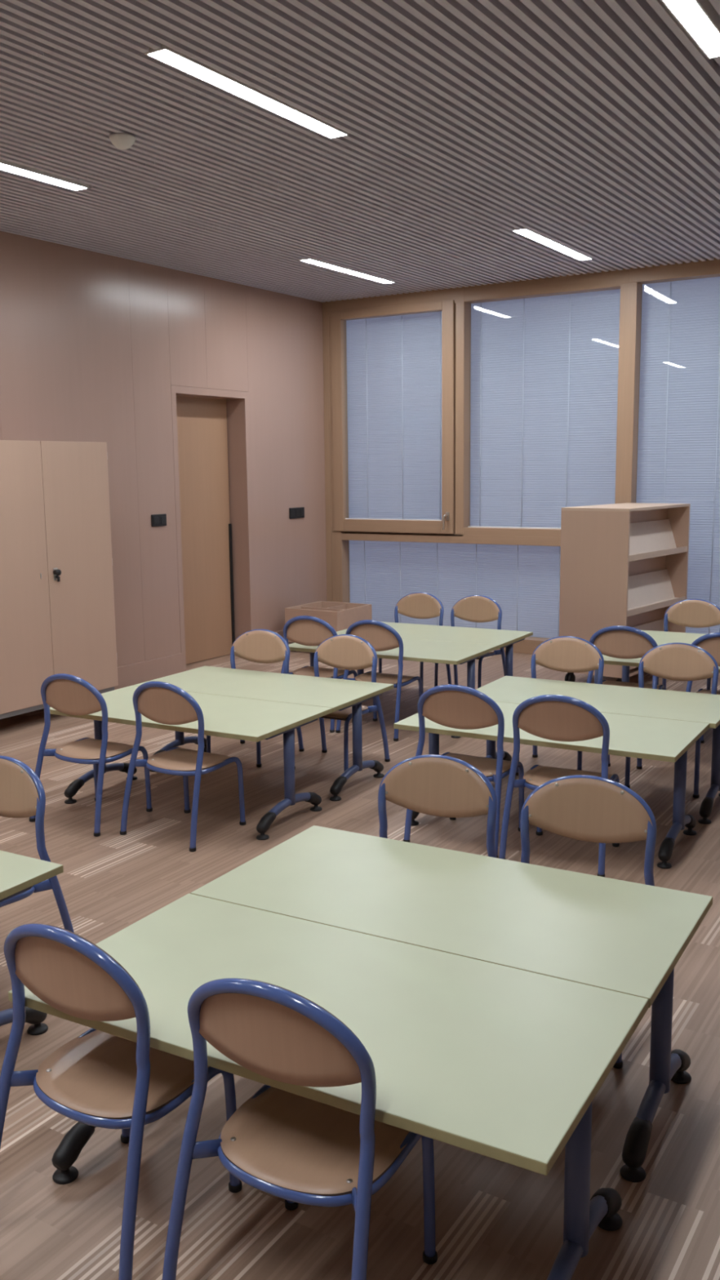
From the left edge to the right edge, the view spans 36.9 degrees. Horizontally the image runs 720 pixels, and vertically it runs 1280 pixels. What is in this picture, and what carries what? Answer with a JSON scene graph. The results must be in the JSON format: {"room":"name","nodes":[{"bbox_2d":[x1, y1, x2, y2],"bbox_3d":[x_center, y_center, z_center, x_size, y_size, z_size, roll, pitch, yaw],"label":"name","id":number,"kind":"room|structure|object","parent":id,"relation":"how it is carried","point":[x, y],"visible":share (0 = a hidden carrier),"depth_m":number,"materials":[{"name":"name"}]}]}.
{"room":"classroom","nodes":[
{"label":"classroom","id":0,"kind":"room"},
{"bbox_2d":[0,231,327,666],"bbox_3d":[-3.257,-0.794,5.079,0.060,3.100,11.316,5,11,31],"label":"wall","id":1,"kind":"structure","parent":0,"point":[94,345],"depth_m":7.84,"materials":[{"name":"beige paint"}]},
{"bbox_2d":[114,653,182,689],"bbox_3d":[-1.629,0.246,7.811,0.014,0.152,1.023,5,11,31],"label":"baseboard","id":2,"kind":"structure","parent":1,"relation":"attached to","point":[131,674],"depth_m":7.92,"materials":[{"name":"brown wood"}]},
{"bbox_2d":[151,513,166,526],"bbox_3d":[-1.471,-0.877,7.908,0.017,0.087,0.155,5,11,31],"label":"light switch","id":3,"kind":"object","parent":1,"relation":"attached to","point":[157,520],"visible":1,"depth_m":7.90,"materials":[{"name":"black plastic"}]},
{"bbox_2d":[176,395,235,664],"bbox_3d":[-1.314,-0.877,8.560,0.075,2.116,0.855,5,11,31],"label":"door","id":4,"kind":"structure","parent":1,"relation":"in","point":[202,422],"depth_m":8.64,"materials":[{"name":"brown wood"}]},
{"bbox_2d":[170,385,254,671],"bbox_3d":[-1.212,-0.881,8.527,0.192,2.145,0.927,5,11,31],"label":"trim","id":5,"kind":"structure","parent":1,"relation":"attached to","point":[237,402],"depth_m":8.79,"materials":[{"name":"brown wood"}]},
{"bbox_2d":[275,630,291,644],"bbox_3d":[-0.584,-0.030,9.477,0.014,0.152,1.087,5,11,31],"label":"baseboard","id":6,"kind":"structure","parent":1,"relation":"attached to","point":[280,633],"depth_m":9.31,"materials":[{"name":"brown wood"}]},
{"bbox_2d":[288,506,304,519],"bbox_3d":[-0.556,-1.103,9.370,0.017,0.091,0.225,5,11,31],"label":"light switch","id":7,"kind":"object","parent":1,"relation":"attached to","point":[294,513],"visible":1,"depth_m":9.37,"materials":[{"name":"black plastic"}]},
{"bbox_2d":[330,299,455,533],"bbox_3d":[0.271,-1.883,9.289,1.203,1.906,0.156,5,11,31],"label":"window","id":8,"kind":"structure","parent":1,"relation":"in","point":[342,522],"depth_m":9.28,"materials":[{"name":"brown wood"}]},
{"bbox_2d":[346,311,441,519],"bbox_3d":[0.371,-1.909,9.414,1.260,2.000,0.011,5,11,31],"label":"window blind","id":9,"kind":"object","parent":8,"relation":"attached to","point":[394,362],"visible":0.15,"depth_m":9.46,"materials":[{"name":"fabric"}]},
{"bbox_2d":[349,540,560,638],"bbox_3d":[0.983,-0.426,9.276,2.660,0.860,0.011,5,11,31],"label":"window blind","id":10,"kind":"object","parent":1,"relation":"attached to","point":[524,580],"visible":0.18,"depth_m":9.33,"materials":[{"name":"white fabric"}]},
{"bbox_2d":[467,525,560,528],"bbox_3d":[1.469,-1.816,8.676,1.309,1.838,0.018,5,10,30],"label":"window sill","id":11,"kind":"structure","parent":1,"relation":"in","point":[468,526],"depth_m":8.93,"materials":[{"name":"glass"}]},
{"bbox_2d":[322,257,719,602],"bbox_3d":[2.673,-1.357,7.946,6.955,2.943,0.130,5,11,31],"label":"trim","id":12,"kind":"structure","parent":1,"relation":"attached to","point":[630,282],"depth_m":8.81,"materials":[{"name":"brown wood"}]},
{"bbox_2d":[470,288,620,528],"bbox_3d":[1.506,-1.812,8.718,1.390,2.000,0.011,5,11,31],"label":"window blind","id":13,"kind":"object","parent":12,"relation":"attached to","point":[544,369],"visible":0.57,"depth_m":8.73,"materials":[{"name":"white fabric"}]},
{"bbox_2d":[493,636,550,653],"bbox_3d":[2.701,0.154,8.189,6.939,0.117,0.172,5,11,31],"label":"baseboard","id":14,"kind":"structure","parent":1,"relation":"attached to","point":[527,646],"depth_m":8.91,"materials":[{"name":"brown wood"}]},
{"bbox_2d":[635,276,719,634],"bbox_3d":[2.727,-1.273,8.042,1.450,2.880,0.011,5,11,31],"label":"window blind","id":15,"kind":"object","parent":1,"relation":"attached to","point":[678,445],"visible":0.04,"depth_m":8.16,"materials":[{"name":"white fabric"}]},
{"bbox_2d":[0,0,719,302],"bbox_3d":[0.222,-1.964,2.721,8.245,0.130,11.446,5,11,31],"label":"ceiling","id":16,"kind":"structure","parent":0,"point":[590,127],"depth_m":4.78,"materials":[{"name":"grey wood"}]},
{"bbox_2d":[0,159,88,191],"bbox_3d":[-1.749,-2.292,5.085,0.098,0.087,1.186,5,11,31],"label":"ceiling light","id":17,"kind":"object","parent":16,"relation":"attached to","point":[6,166],"visible":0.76,"depth_m":5.35,"materials":[{"name":"white plastic"}]},
{"bbox_2d":[109,133,135,149],"bbox_3d":[-1.038,-2.174,4.718,0.114,0.052,0.114,5,11,31],"label":"smoke detector","id":18,"kind":"object","parent":16,"relation":"attached to","point":[120,140],"visible":1,"depth_m":4.68,"materials":[{"name":"white plastic"}]},
{"bbox_2d":[144,43,348,138],"bbox_3d":[-0.403,-2.175,4.248,0.098,0.087,1.186,5,11,31],"label":"ceiling light","id":19,"kind":"object","parent":16,"relation":"attached to","point":[166,55],"visible":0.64,"depth_m":4.16,"materials":[{"name":"white plastic"}]},
{"bbox_2d":[299,257,395,284],"bbox_3d":[-0.074,-2.777,8.019,0.098,0.087,1.186,5,11,31],"label":"ceiling light","id":20,"kind":"object","parent":16,"relation":"attached to","point":[316,262],"visible":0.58,"depth_m":7.98,"materials":[{"name":"white plastic"}]},
{"bbox_2d":[511,226,592,260],"bbox_3d":[1.292,-2.655,7.147,0.098,0.087,1.186,5,11,31],"label":"ceiling light","id":21,"kind":"object","parent":16,"relation":"attached to","point":[525,232],"visible":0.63,"depth_m":7.10,"materials":[{"name":"white plastic"}]},
{"bbox_2d":[660,0,719,58],"bbox_3d":[0.984,-2.050,3.358,0.098,0.087,1.186,5,11,31],"label":"ceiling light","id":22,"kind":"object","parent":16,"relation":"attached to","point":[699,19],"visible":1,"depth_m":3.58,"materials":[{"name":"white plastic"}]},
{"bbox_2d":[0,650,719,1279],"bbox_3d":[0.185,1.053,3.275,8.545,0.060,11.596,5,11,31],"label":"floor","id":23,"kind":"structure","parent":0,"point":[495,1220],"depth_m":2.65,"materials":[{"name":"brown wood"}]},
{"bbox_2d":[0,850,63,1035],"bbox_3d":[-1.470,0.846,3.035,1.175,0.460,0.598,5,10,30],"label":"table","id":24,"kind":"object","parent":23,"relation":"on","point":[18,873],"visible":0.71,"depth_m":2.92,"materials":[{"name":"green laminate"}]},
{"bbox_2d":[0,755,74,933],"bbox_3d":[-1.141,0.704,3.237,0.421,0.672,0.392,4,10,29],"label":"chair","id":25,"kind":"object","parent":23,"relation":"on","point":[22,793],"visible":0.75,"depth_m":3.25,"materials":[{"name":"brown wood"}]},
{"bbox_2d":[0,440,118,719],"bbox_3d":[-2.027,-0.354,6.651,0.426,1.710,1.084,5,11,31],"label":"tall cabinet","id":26,"kind":"object","parent":23,"relation":"on","point":[57,612],"visible":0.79,"depth_m":6.57,"materials":[{"name":"brown wood"}]},
{"bbox_2d":[29,673,152,836],"bbox_3d":[-1.192,0.459,4.779,0.421,0.672,0.392,5,11,31],"label":"chair","id":27,"kind":"object","parent":23,"relation":"on","point":[68,694],"visible":0.96,"depth_m":4.68,"materials":[{"name":"brown wood"}]},
{"bbox_2d":[0,923,242,1279],"bbox_3d":[-0.505,0.861,2.202,0.421,0.672,0.392,5,11,33],"label":"chair","id":28,"kind":"object","parent":23,"relation":"on","point":[98,1078],"visible":0.89,"depth_m":2.11,"materials":[{"name":"brown wood"}]},
{"bbox_2d":[120,680,246,852],"bbox_3d":[-0.748,0.485,4.585,0.421,0.672,0.392,5,11,33],"label":"chair","id":29,"kind":"object","parent":23,"relation":"on","point":[160,702],"visible":1,"depth_m":4.50,"materials":[{"name":"brown wood"}]},
{"bbox_2d":[49,685,332,839],"bbox_3d":[-0.779,0.537,4.934,1.175,0.460,0.598,4,10,29],"label":"table","id":30,"kind":"object","parent":23,"relation":"on","point":[226,717],"visible":0.84,"depth_m":4.74,"materials":[{"name":"green laminate"}]},
{"bbox_2d":[206,629,304,767],"bbox_3d":[-0.583,0.291,5.797,0.421,0.672,0.392,4,10,29],"label":"chair","id":31,"kind":"object","parent":23,"relation":"on","point":[257,646],"visible":0.44,"depth_m":5.85,"materials":[{"name":"brown wood"}]},
{"bbox_2d":[133,666,394,800],"bbox_3d":[-0.486,0.451,5.453,1.175,0.460,0.598,4,10,29],"label":"table","id":32,"kind":"object","parent":23,"relation":"on","point":[339,695],"visible":0.74,"depth_m":5.33,"materials":[{"name":"green laminate"}]},
{"bbox_2d":[162,977,437,1279],"bbox_3d":[-0.097,0.892,1.975,0.421,0.672,0.392,4,10,29],"label":"chair","id":33,"kind":"object","parent":23,"relation":"on","point":[295,1148],"visible":0.93,"depth_m":1.90,"materials":[{"name":"brown wood"}]},
{"bbox_2d":[280,615,357,733],"bbox_3d":[-0.249,0.170,6.530,0.421,0.672,0.392,4,10,29],"label":"chair","id":34,"kind":"object","parent":23,"relation":"on","point":[306,630],"visible":0.47,"depth_m":6.41,"materials":[{"name":"brown wood"}]},
{"bbox_2d":[8,893,648,1279],"bbox_3d":[-0.071,0.955,2.249,1.175,0.460,0.598,4,10,29],"label":"table","id":35,"kind":"object","parent":23,"relation":"on","point":[501,1063],"visible":0.62,"depth_m":2.11,"materials":[{"name":"green laminate"}]},
{"bbox_2d":[284,600,372,651],"bbox_3d":[-0.265,-0.105,9.220,0.525,0.372,0.550,5,11,31],"label":"crate","id":36,"kind":"object","parent":23,"relation":"on","point":[340,615],"visible":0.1,"depth_m":9.07,"materials":[{"name":"brown wood"}]},
{"bbox_2d":[293,634,390,772],"bbox_3d":[-0.120,0.320,5.580,0.421,0.672,0.392,5,10,30],"label":"chair","id":37,"kind":"object","parent":23,"relation":"on","point":[343,651],"visible":0.59,"depth_m":5.61,"materials":[{"name":"brown wood"}]},
{"bbox_2d":[335,619,422,741],"bbox_3d":[0.130,0.200,6.319,0.421,0.672,0.392,5,11,32],"label":"chair","id":38,"kind":"object","parent":23,"relation":"on","point":[382,637],"visible":0.72,"depth_m":6.18,"materials":[{"name":"brown wood"}]},
{"bbox_2d":[288,633,497,737],"bbox_3d":[0.179,0.262,6.594,1.175,0.460,0.598,4,10,29],"label":"table","id":39,"kind":"object","parent":23,"relation":"on","point":[414,650],"visible":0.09,"depth_m":6.33,"materials":[{"name":"green laminate"}]},
{"bbox_2d":[378,591,451,686],"bbox_3d":[0.366,0.017,7.454,0.421,0.672,0.392,5,10,31],"label":"chair","id":40,"kind":"object","parent":23,"relation":"on","point":[419,605],"visible":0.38,"depth_m":7.50,"materials":[{"name":"brown wood"}]},
{"bbox_2d":[336,622,533,675],"bbox_3d":[0.474,0.177,7.112,1.175,0.460,0.598,4,10,29],"label":"table","id":41,"kind":"object","parent":23,"relation":"on","point":[502,638],"visible":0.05,"depth_m":6.95,"materials":[{"name":"green laminate"}]},
{"bbox_2d":[377,754,497,857],"bbox_3d":[0.192,0.696,3.188,0.421,0.672,0.392,4,10,26],"label":"chair","id":42,"kind":"object","parent":23,"relation":"on","point":[433,784],"visible":0.41,"depth_m":3.24,"materials":[{"name":"brown wood"}]},
{"bbox_2d":[190,825,712,1182],"bbox_3d":[0.227,0.870,2.763,1.175,0.460,0.598,4,10,29],"label":"table","id":43,"kind":"object","parent":23,"relation":"on","point":[626,937],"visible":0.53,"depth_m":2.63,"materials":[{"name":"green laminate"}]},
{"bbox_2d":[403,684,524,857],"bbox_3d":[0.450,0.492,4.452,0.421,0.672,0.392,5,10,30],"label":"chair","id":44,"kind":"object","parent":23,"relation":"on","point":[453,706],"visible":0.66,"depth_m":4.33,"materials":[{"name":"brown wood"}]},
{"bbox_2d":[434,595,505,688],"bbox_3d":[0.739,0.045,7.247,0.421,0.672,0.392,5,11,32],"label":"chair","id":45,"kind":"object","parent":23,"relation":"on","point":[473,608],"visible":0.59,"depth_m":7.28,"materials":[{"name":"brown wood"}]},
{"bbox_2d":[393,701,709,868],"bbox_3d":[0.802,0.577,4.566,1.175,0.460,0.598,4,10,29],"label":"table","id":46,"kind":"object","parent":23,"relation":"on","point":[664,740],"visible":0.59,"depth_m":4.30,"materials":[{"name":"green laminate"}]},
{"bbox_2d":[498,694,619,877],"bbox_3d":[0.809,0.521,4.243,0.421,0.672,0.392,4,10,27],"label":"chair","id":47,"kind":"object","parent":23,"relation":"on","point":[557,717],"visible":0.74,"depth_m":4.13,"materials":[{"name":"brown wood"}]},
{"bbox_2d":[515,635,610,775],"bbox_3d":[1.011,0.330,5.436,0.421,0.672,0.392,4,10,29],"label":"chair","id":48,"kind":"object","parent":23,"relation":"on","point":[567,654],"visible":0.46,"depth_m":5.49,"materials":[{"name":"brown wood"}]},
{"bbox_2d":[520,774,656,1068],"bbox_3d":[0.594,0.728,2.954,0.421,0.672,0.392,4,10,26],"label":"chair","id":49,"kind":"object","parent":23,"relation":"on","point":[582,807],"visible":0.37,"depth_m":3.01,"materials":[{"name":"brown wood"}]},
{"bbox_2d":[475,675,719,824],"bbox_3d":[1.120,0.493,5.071,1.175,0.460,0.598,4,10,29],"label":"table","id":50,"kind":"object","parent":23,"relation":"on","point":[610,699],"visible":0.58,"depth_m":4.98,"materials":[{"name":"green laminate"}]},
{"bbox_2d":[559,502,690,681],"bbox_3d":[1.907,-0.339,7.754,0.500,1.245,1.030,7,12,38],"label":"bookshelf","id":51,"kind":"object","parent":23,"relation":"on","point":[623,564],"visible":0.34,"depth_m":7.44,"materials":[{"name":"brown wood"}]},
{"bbox_2d":[586,625,665,689],"bbox_3d":[1.479,0.237,5.985,0.421,0.672,0.392,4,10,29],"label":"chair","id":52,"kind":"object","parent":23,"relation":"on","point":[620,642],"visible":0.37,"depth_m":5.86,"materials":[{"name":"brown wood"}]},
{"bbox_2d":[594,654,719,684],"bbox_3d":[1.875,0.325,6.078,1.175,0.460,0.598,4,10,28],"label":"table","id":53,"kind":"object","parent":23,"relation":"on","point":[607,660],"visible":0.02,"depth_m":5.97,"materials":[{"name":"green laminate"}]},
{"bbox_2d":[622,630,705,682],"bbox_3d":[2.163,0.239,6.599,1.175,0.460,0.598,4,10,28],"label":"table","id":54,"kind":"object","parent":23,"relation":"on","point":[660,637],"visible":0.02,"depth_m":6.82,"materials":[{"name":"green laminate"}]},
{"bbox_2d":[624,642,718,798],"bbox_3d":[1.503,0.363,5.193,0.421,0.672,0.392,4,10,29],"label":"chair","id":55,"kind":"object","parent":23,"relation":"on","point":[677,661],"visible":0.44,"depth_m":5.23,"materials":[{"name":"beech plywood"},{"name":"blue painted metal"},{"name":"black plastic"}]},
{"bbox_2d":[657,599,719,689],"bbox_3d":[2.108,0.085,6.899,0.421,0.672,0.392,4,10,29],"label":"chair","id":56,"kind":"object","parent":23,"relation":"on","point":[692,613],"visible":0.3,"depth_m":6.95,"materials":[{"name":"beech plywood"},{"name":"blue painted metal"},{"name":"black plastic"}]},
{"bbox_2d":[685,632,719,742],"bbox_3d":[1.945,0.275,5.711,0.421,0.672,0.392,4,10,29],"label":"chair","id":57,"kind":"object","parent":23,"relation":"on","point":[710,642],"visible":0.27,"depth_m":5.61,"materials":[{"name":"brown wood"}]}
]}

